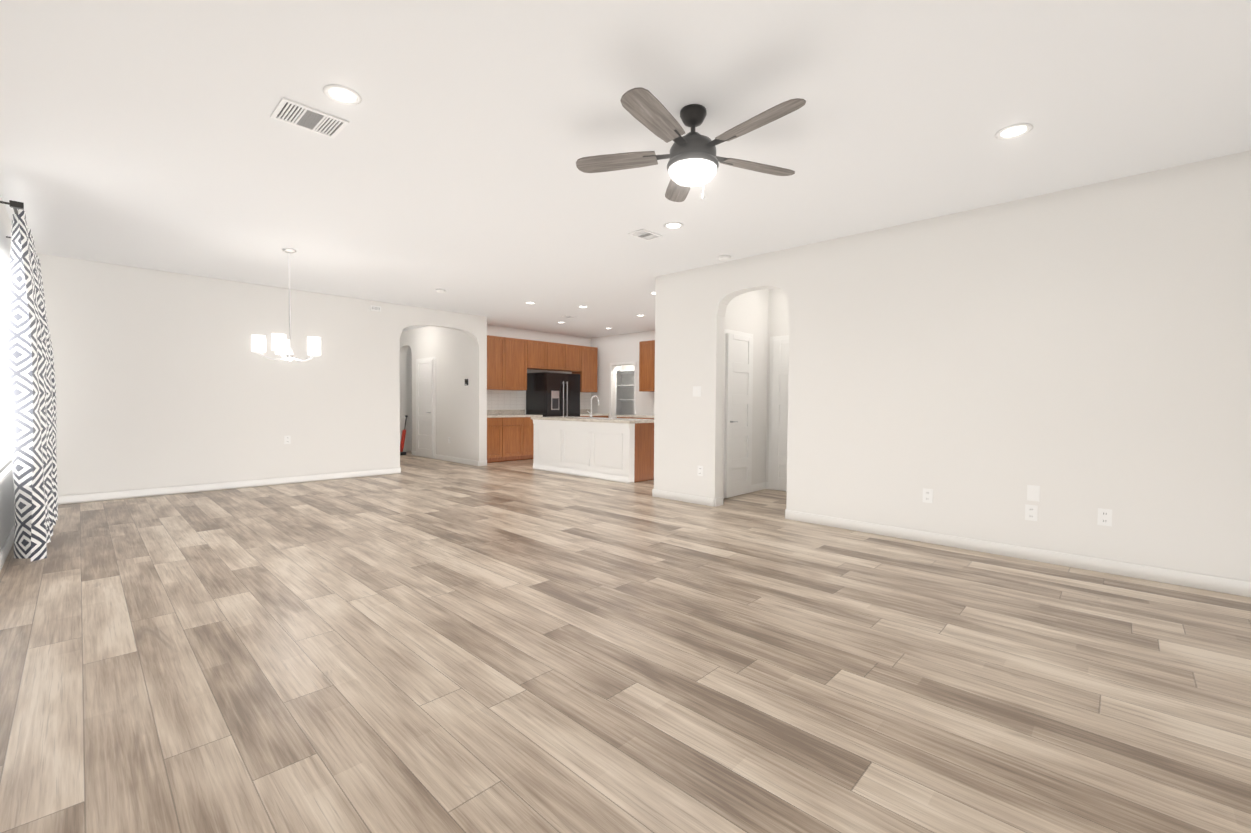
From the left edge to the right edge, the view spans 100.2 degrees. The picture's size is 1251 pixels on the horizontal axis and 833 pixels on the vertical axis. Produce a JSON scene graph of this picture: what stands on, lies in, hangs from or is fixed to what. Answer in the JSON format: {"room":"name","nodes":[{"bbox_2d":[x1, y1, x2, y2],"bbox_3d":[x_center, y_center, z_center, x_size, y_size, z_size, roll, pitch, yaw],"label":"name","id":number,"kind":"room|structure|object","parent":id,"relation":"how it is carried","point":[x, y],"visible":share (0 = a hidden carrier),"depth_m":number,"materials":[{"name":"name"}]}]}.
{"room":"empty living room","nodes":[
{"label":"empty living room","id":0,"kind":"room"},
{"bbox_2d":[0,195,13,551],"bbox_3d":[-4.147,-0.315,3.305,14.360,2.740,0.160,2,2,44],"label":"wall","id":1,"kind":"structure","parent":0,"point":[6,506],"depth_m":4.17,"materials":[{"name":"paint"}]},
{"bbox_2d":[0,322,12,483],"bbox_3d":[-5.007,-0.413,4.146,2.410,1.680,0.190,2,2,44],"label":"window","id":2,"kind":"structure","parent":1,"relation":"in","point":[6,473],"depth_m":4.10,"materials":[{"name":"glass"}]},
{"bbox_2d":[0,258,11,468],"bbox_3d":[-4.993,-0.428,4.160,2.330,1.640,0.060,2,2,44],"label":"window shade","id":3,"kind":"object","parent":2,"relation":"attached to","point":[5,448],"visible":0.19,"depth_m":4.43,"materials":[{"name":"white fabric"}]},
{"bbox_2d":[0,526,13,570],"bbox_3d":[-2.726,1.048,2.092,10.250,0.095,0.014,2,2,44],"label":"baseboard","id":4,"kind":"structure","parent":1,"relation":"attached to","point":[9,542],"depth_m":3.88,"materials":[{"name":"white paint"}]},
{"bbox_2d":[0,200,57,561],"bbox_3d":[-5.019,-0.257,4.420,2.340,2.515,0.245,2,2,44],"label":"curtain","id":5,"kind":"object","parent":1,"relation":"attached to","point":[31,387],"visible":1,"depth_m":3.75,"materials":[{"name":"multicoloured fabric"}]},
{"bbox_2d":[37,253,478,495],"bbox_3d":[-4.660,-0.426,7.557,0.160,2.740,5.600,2,2,44],"label":"wall","id":6,"kind":"structure","parent":0,"point":[166,379],"depth_m":6.73,"materials":[{"name":"paint"}]},
{"bbox_2d":[58,467,400,504],"bbox_3d":[-5.034,0.906,7.084,0.017,0.095,3.984,2,2,44],"label":"baseboard","id":7,"kind":"structure","parent":6,"relation":"attached to","point":[81,498],"depth_m":6.76,"materials":[{"name":"white paint"}]},
{"bbox_2d":[284,436,290,443],"bbox_3d":[-4.756,0.328,7.358,0.008,0.118,0.075,2,2,44],"label":"electrical outlet","id":8,"kind":"object","parent":6,"relation":"attached to","point":[287,439],"visible":1,"depth_m":7.36,"materials":[{"name":"white plastic"}]},
{"bbox_2d":[370,305,380,311],"bbox_3d":[-3.903,-1.687,8.165,0.038,0.080,0.160,2,2,44],"label":"door chime","id":9,"kind":"object","parent":6,"relation":"attached to","point":[375,308],"visible":1,"depth_m":8.15,"materials":[{"name":"white plastic"}]},
{"bbox_2d":[406,347,411,450],"bbox_3d":[-5.278,-0.548,12.191,0.160,2.740,3.450,2,2,44],"label":"wall","id":10,"kind":"structure","parent":0,"point":[409,394],"depth_m":12.29,"materials":[{"name":"paint"}]},
{"bbox_2d":[400,316,486,460],"bbox_3d":[-3.989,-0.506,10.899,3.810,2.740,0.160,2,2,44],"label":"wall","id":11,"kind":"structure","parent":0,"point":[460,413],"depth_m":10.17,"materials":[{"name":"paint"}]},
{"bbox_2d":[416,360,433,457],"bbox_3d":[-4.227,-0.160,10.951,0.730,2.018,0.093,2,2,44],"label":"hall door","id":12,"kind":"structure","parent":11,"relation":"in","point":[424,415],"depth_m":10.93,"materials":[{"name":"white paint"}]},
{"bbox_2d":[416,357,435,458],"bbox_3d":[-4.197,-0.182,10.982,0.840,2.085,0.016,2,2,44],"label":"door frame","id":13,"kind":"structure","parent":11,"relation":"attached to","point":[430,358],"depth_m":10.71,"materials":[{"name":"white paint"}]},
{"bbox_2d":[435,455,479,465],"bbox_3d":[-3.282,0.841,10.130,1.694,0.095,0.017,2,2,44],"label":"baseboard","id":14,"kind":"structure","parent":11,"relation":"attached to","point":[446,458],"depth_m":10.06,"materials":[{"name":"white paint"}]},
{"bbox_2d":[487,325,620,417],"bbox_3d":[-1.672,-0.516,11.941,0.160,2.740,4.550,2,2,44],"label":"wall","id":15,"kind":"structure","parent":0,"point":[500,331],"depth_m":11.67,"materials":[{"name":"paint"}]},
{"bbox_2d":[487,335,506,389],"bbox_3d":[-2.776,-1.065,10.391,0.350,1.060,0.779,2,2,44],"label":"upper cabinet","id":16,"kind":"object","parent":15,"relation":"attached to","point":[496,345],"depth_m":10.38,"materials":[{"name":"brown wood"}]},
{"bbox_2d":[487,410,524,413],"bbox_3d":[-2.674,-0.089,10.770,0.020,0.099,1.440,2,2,44],"label":"backsplash","id":17,"kind":"structure","parent":15,"relation":"attached to","point":[488,411],"depth_m":10.94,"materials":[{"name":"beige stone"}]},
{"bbox_2d":[507,337,530,390],"bbox_3d":[-2.361,-1.073,10.825,0.350,1.060,0.658,2,2,44],"label":"upper cabinet","id":18,"kind":"object","parent":15,"relation":"attached to","point":[510,361],"depth_m":10.75,"materials":[{"name":"brown wood"}]},
{"bbox_2d":[487,390,590,409],"bbox_3d":[-2.014,-0.354,11.469,0.003,0.405,3.370,2,2,44],"label":"backsplash","id":19,"kind":"structure","parent":15,"relation":"attached to","point":[504,400],"depth_m":11.02,"materials":[{"name":"tile"}]},
{"bbox_2d":[531,340,550,370],"bbox_3d":[-1.973,-1.316,11.224,0.350,0.590,0.579,2,2,44],"label":"upper cabinet","id":20,"kind":"object","parent":15,"relation":"attached to","point":[540,350],"depth_m":11.16,"materials":[{"name":"brown wood"}]},
{"bbox_2d":[551,343,566,370],"bbox_3d":[-1.641,-1.322,11.571,0.350,0.590,0.618,2,2,44],"label":"upper cabinet","id":21,"kind":"object","parent":15,"relation":"attached to","point":[558,350],"depth_m":11.52,"materials":[{"name":"brown wood"}]},
{"bbox_2d":[567,344,582,370],"bbox_3d":[-1.319,-1.328,11.908,0.350,0.590,0.549,2,2,44],"label":"upper cabinet","id":22,"kind":"object","parent":15,"relation":"attached to","point":[574,352],"depth_m":11.84,"materials":[{"name":"brown wood"}]},
{"bbox_2d":[567,347,597,392],"bbox_3d":[-0.979,-1.100,12.271,0.350,1.060,0.559,2,2,44],"label":"upper cabinet","id":23,"kind":"object","parent":15,"relation":"attached to","point":[588,377],"depth_m":12.17,"materials":[{"name":"brown wood"}]},
{"bbox_2d":[591,330,654,417],"bbox_3d":[1.066,-0.473,10.978,5.130,2.740,0.160,2,2,44],"label":"wall","id":24,"kind":"structure","parent":0,"point":[618,348],"depth_m":12.17,"materials":[{"name":"paint"}]},
{"bbox_2d":[609,361,635,417],"bbox_3d":[-0.071,-0.188,11.948,0.830,2.105,0.016,2,2,44],"label":"door frame","id":25,"kind":"structure","parent":24,"relation":"attached to","point":[618,363],"depth_m":11.96,"materials":[{"name":"white paint"}]},
{"bbox_2d":[639,340,654,391],"bbox_3d":[0.850,-1.050,10.814,1.220,1.060,0.350,2,2,44],"label":"upper cabinet","id":26,"kind":"object","parent":24,"relation":"attached to","point":[646,366],"visible":0.33,"depth_m":10.97,"materials":[{"name":"brown wood"}]},
{"bbox_2d":[0,451,1250,832],"bbox_3d":[-0.636,1.036,7.023,14.360,0.100,10.350,2,2,44],"label":"floor","id":27,"kind":"structure","parent":0,"point":[424,645],"depth_m":2.26,"materials":[{"name":"brown wood"}]},
{"bbox_2d":[400,415,407,455],"bbox_3d":[-4.900,0.410,11.489,0.260,0.866,0.211,2,2,44],"label":"vacuum","id":28,"kind":"object","parent":27,"relation":"on","point":[402,441],"visible":0.96,"depth_m":11.47,"materials":[{"name":"red plastic"}]},
{"bbox_2d":[487,418,506,462],"bbox_3d":[-2.768,0.451,10.247,0.630,0.875,0.539,2,2,44],"label":"base cabinet","id":29,"kind":"object","parent":27,"relation":"on","point":[496,427],"depth_m":10.11,"materials":[{"name":"brown wood"}]},
{"bbox_2d":[487,414,542,417],"bbox_3d":[-2.449,-0.012,10.556,0.645,0.040,1.440,2,2,44],"label":"countertop","id":30,"kind":"structure","parent":29,"relation":"on","point":[488,415],"depth_m":10.46,"materials":[{"name":"beige stone"}]},
{"bbox_2d":[507,418,526,460],"bbox_3d":[-2.457,0.445,10.572,0.630,0.875,0.598,2,2,44],"label":"base cabinet","id":31,"kind":"object","parent":27,"relation":"on","point":[510,435],"depth_m":10.44,"materials":[{"name":"brown wood"}]},
{"bbox_2d":[527,418,533,458],"bbox_3d":[-2.146,0.439,10.898,0.630,0.875,0.539,2,2,44],"label":"base cabinet","id":32,"kind":"object","parent":27,"relation":"on","point":[530,426],"depth_m":10.67,"materials":[{"name":"brown wood"}]},
{"bbox_2d":[526,372,579,416],"bbox_3d":[-1.556,-0.032,11.390,0.782,1.800,0.920,2,2,44],"label":"refrigerator","id":33,"kind":"object","parent":27,"relation":"on","point":[548,394],"visible":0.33,"depth_m":11.09,"materials":[{"name":"black metal"}]},
{"bbox_2d":[533,419,653,482],"bbox_3d":[-0.505,0.507,8.693,2.320,0.875,0.840,2,2,44],"label":"kitchen island","id":34,"kind":"object","parent":27,"relation":"on","point":[615,449],"depth_m":8.08,"materials":[{"name":"white paint"}]},
{"bbox_2d":[531,415,653,422],"bbox_3d":[-0.501,0.049,8.682,2.390,0.040,0.870,2,2,44],"label":"island countertop","id":35,"kind":"structure","parent":34,"relation":"on","point":[570,419],"depth_m":8.17,"materials":[{"name":"beige stone"}]},
{"bbox_2d":[580,409,608,417],"bbox_3d":[-0.941,0.346,12.144,0.645,1.015,0.930,2,2,44],"label":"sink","id":36,"kind":"object","parent":27,"relation":"on","point":[584,413],"visible":0.17,"depth_m":12.15,"materials":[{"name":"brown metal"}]},
{"bbox_2d":[616,415,653,418],"bbox_3d":[1.143,0.456,10.358,3.100,0.915,0.645,2,2,44],"label":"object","id":37,"kind":"object","parent":27,"relation":"on","point":[637,416],"visible":0.04,"depth_m":10.87,"materials":[{"name":"beige stone"}]},
{"bbox_2d":[0,0,1250,337],"bbox_3d":[-0.616,-1.813,6.951,14.360,0.120,10.350,2,2,44],"label":"ceiling","id":38,"kind":"structure","parent":0,"point":[148,134],"depth_m":2.98,"materials":[{"name":"paint"}]},
{"bbox_2d":[251,248,320,360],"bbox_3d":[-3.523,-1.159,5.470,0.614,1.155,0.633,2,2,44],"label":"chandelier","id":39,"kind":"object","parent":38,"relation":"hanging from","point":[281,345],"visible":1,"depth_m":5.38,"materials":[{"name":"white glass"}]},
{"bbox_2d":[270,97,348,138],"bbox_3d":[-1.756,-1.654,2.911,0.260,0.009,0.320,2,2,44],"label":"ceiling vent","id":40,"kind":"object","parent":38,"relation":"in","point":[291,112],"visible":1,"depth_m":2.90,"materials":[{"name":"white metal"}]},
{"bbox_2d":[323,85,361,104],"bbox_3d":[-1.450,-1.646,2.681,0.176,0.009,0.176,2,2,44],"label":"recessed light","id":41,"kind":"object","parent":38,"relation":"in","point":[340,94],"visible":1,"depth_m":2.67,"materials":[{"name":"white plastic"}]},
{"bbox_2d":[436,289,445,292],"bbox_3d":[-2.595,-1.759,7.343,0.132,0.036,0.132,2,2,44],"label":"smoke detector","id":42,"kind":"object","parent":38,"relation":"attached to","point":[440,291],"visible":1,"depth_m":7.30,"materials":[{"name":"white plastic"}]},
{"bbox_2d":[628,229,661,240],"bbox_3d":[0.184,-1.690,4.868,0.190,0.009,0.270,2,2,44],"label":"ceiling vent","id":43,"kind":"object","parent":38,"relation":"in","point":[644,234],"visible":0.96,"depth_m":4.85,"materials":[{"name":"white metal"}]},
{"bbox_2d":[664,222,682,228],"bbox_3d":[0.423,-1.681,4.612,0.176,0.009,0.176,2,2,44],"label":"recessed light","id":44,"kind":"object","parent":38,"relation":"in","point":[673,225],"visible":1,"depth_m":4.60,"materials":[{"name":"white plastic"}]},
{"bbox_2d":[576,87,805,201],"bbox_3d":[0.375,-1.408,2.781,1.244,0.465,1.258,2,2,44],"label":"ceiling fan","id":45,"kind":"object","parent":38,"relation":"hanging from","point":[694,160],"visible":1,"depth_m":2.73,"materials":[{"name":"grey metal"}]},
{"bbox_2d":[718,255,730,260],"bbox_3d":[1.058,-1.689,5.581,0.132,0.036,0.132,2,2,44],"label":"smoke detector","id":46,"kind":"object","parent":38,"relation":"attached to","point":[724,257],"visible":1,"depth_m":5.54,"materials":[{"name":"white plastic"}]},
{"bbox_2d":[995,123,1032,139],"bbox_3d":[2.220,-1.628,2.991,0.176,0.009,0.176,2,2,44],"label":"recessed light","id":47,"kind":"object","parent":38,"relation":"in","point":[1013,131],"visible":1,"depth_m":2.99,"materials":[{"name":"white plastic"}]},
{"bbox_2d":[621,365,633,414],"bbox_3d":[0.588,-0.524,12.859,1.840,2.740,0.100,2,2,44],"label":"wall","id":48,"kind":"structure","parent":0,"point":[627,408],"depth_m":13.29,"materials":[{"name":"paint"}]},
{"bbox_2d":[616,370,633,401],"bbox_3d":[0.204,-0.338,12.538,1.725,1.560,0.890,2,2,44],"label":"pantry shelves","id":49,"kind":"object","parent":48,"relation":"attached to","point":[626,386],"visible":0.29,"depth_m":13.12,"materials":[{"name":"white wood"}]},
{"bbox_2d":[724,289,767,484],"bbox_3d":[1.974,-0.384,7.718,0.690,2.740,3.620,2,2,44],"label":"wall","id":50,"kind":"structure","parent":0,"point":[747,312],"depth_m":7.00,"materials":[{"name":"paint"}]},
{"bbox_2d":[723,329,752,498],"bbox_3d":[1.422,-0.033,6.641,0.016,2.085,0.700,2,2,44],"label":"door frame","id":51,"kind":"structure","parent":50,"relation":"attached to","point":[737,333],"depth_m":6.42,"materials":[{"name":"white paint"}]},
{"bbox_2d":[724,333,752,497],"bbox_3d":[1.453,-0.011,6.612,0.093,2.018,0.590,2,2,44],"label":"door","id":52,"kind":"structure","parent":50,"relation":"in","point":[738,417],"depth_m":6.59,"materials":[{"name":"white paint"}]},
{"bbox_2d":[766,288,788,490],"bbox_3d":[2.545,-0.355,6.731,1.500,2.740,0.160,2,2,44],"label":"wall","id":53,"kind":"structure","parent":0,"point":[778,313],"depth_m":7.10,"materials":[{"name":"paint"}]},
{"bbox_2d":[768,335,788,489],"bbox_3d":[2.286,-0.033,6.862,0.870,2.085,0.016,2,2,44],"label":"door frame","id":54,"kind":"structure","parent":53,"relation":"attached to","point":[770,395],"depth_m":7.14,"materials":[{"name":"white paint"}]},
{"bbox_2d":[771,339,788,490],"bbox_3d":[2.257,-0.011,6.832,0.760,2.018,0.093,2,2,44],"label":"door","id":55,"kind":"structure","parent":53,"relation":"in","point":[780,363],"depth_m":7.02,"materials":[{"name":"white paint"}]},
{"bbox_2d":[654,151,1250,581],"bbox_3d":[2.584,-0.299,4.522,5.990,2.740,0.160,2,2,44],"label":"wall","id":56,"kind":"structure","parent":0,"point":[1080,355],"depth_m":3.99,"materials":[{"name":"paint"}]},
{"bbox_2d":[652,489,719,506],"bbox_3d":[0.678,0.967,6.247,0.938,0.095,0.014,2,2,44],"label":"baseboard","id":57,"kind":"structure","parent":56,"relation":"attached to","point":[707,501],"depth_m":6.19,"materials":[{"name":"white paint"}]},
{"bbox_2d":[693,386,700,396],"bbox_3d":[0.829,-0.291,6.081,0.115,0.118,0.012,2,2,44],"label":"light switch","id":58,"kind":"object","parent":56,"relation":"attached to","point":[696,391],"visible":1,"depth_m":6.08,"materials":[{"name":"white plastic"}]},
{"bbox_2d":[697,466,702,475],"bbox_3d":[0.867,0.630,6.064,0.075,0.118,0.008,2,2,44],"label":"electrical outlet","id":59,"kind":"object","parent":56,"relation":"attached to","point":[700,471],"visible":1,"depth_m":6.06,"materials":[{"name":"white plastic"}]},
{"bbox_2d":[922,488,932,502],"bbox_3d":[2.566,0.673,4.441,0.075,0.118,0.008,2,2,44],"label":"electrical outlet","id":60,"kind":"object","parent":56,"relation":"attached to","point":[927,495],"visible":1,"depth_m":4.44,"materials":[{"name":"white plastic"}]},
{"bbox_2d":[785,509,1250,596],"bbox_3d":[3.142,1.044,3.893,4.194,0.095,0.014,2,2,44],"label":"baseboard","id":61,"kind":"structure","parent":56,"relation":"attached to","point":[1203,581],"depth_m":3.89,"materials":[{"name":"white paint"}]},
{"bbox_2d":[1025,504,1037,520],"bbox_3d":[3.072,0.729,3.958,0.075,0.118,0.008,2,2,44],"label":"electrical outlet","id":62,"kind":"object","parent":56,"relation":"attached to","point":[1031,512],"visible":1,"depth_m":3.96,"materials":[{"name":"white plastic"}]},
{"bbox_2d":[1027,485,1039,501],"bbox_3d":[3.080,0.579,3.948,0.075,0.118,0.008,2,2,44],"label":"outlet","id":63,"kind":"object","parent":56,"relation":"attached to","point":[1033,492],"visible":1,"depth_m":3.95,"materials":[{"name":"white plastic"}]},
{"bbox_2d":[1097,508,1111,526],"bbox_3d":[3.368,0.708,3.675,0.075,0.118,0.008,2,2,44],"label":"electrical outlet","id":64,"kind":"object","parent":56,"relation":"attached to","point":[1104,517],"visible":1,"depth_m":3.67,"materials":[{"name":"white plastic"}]}
]}

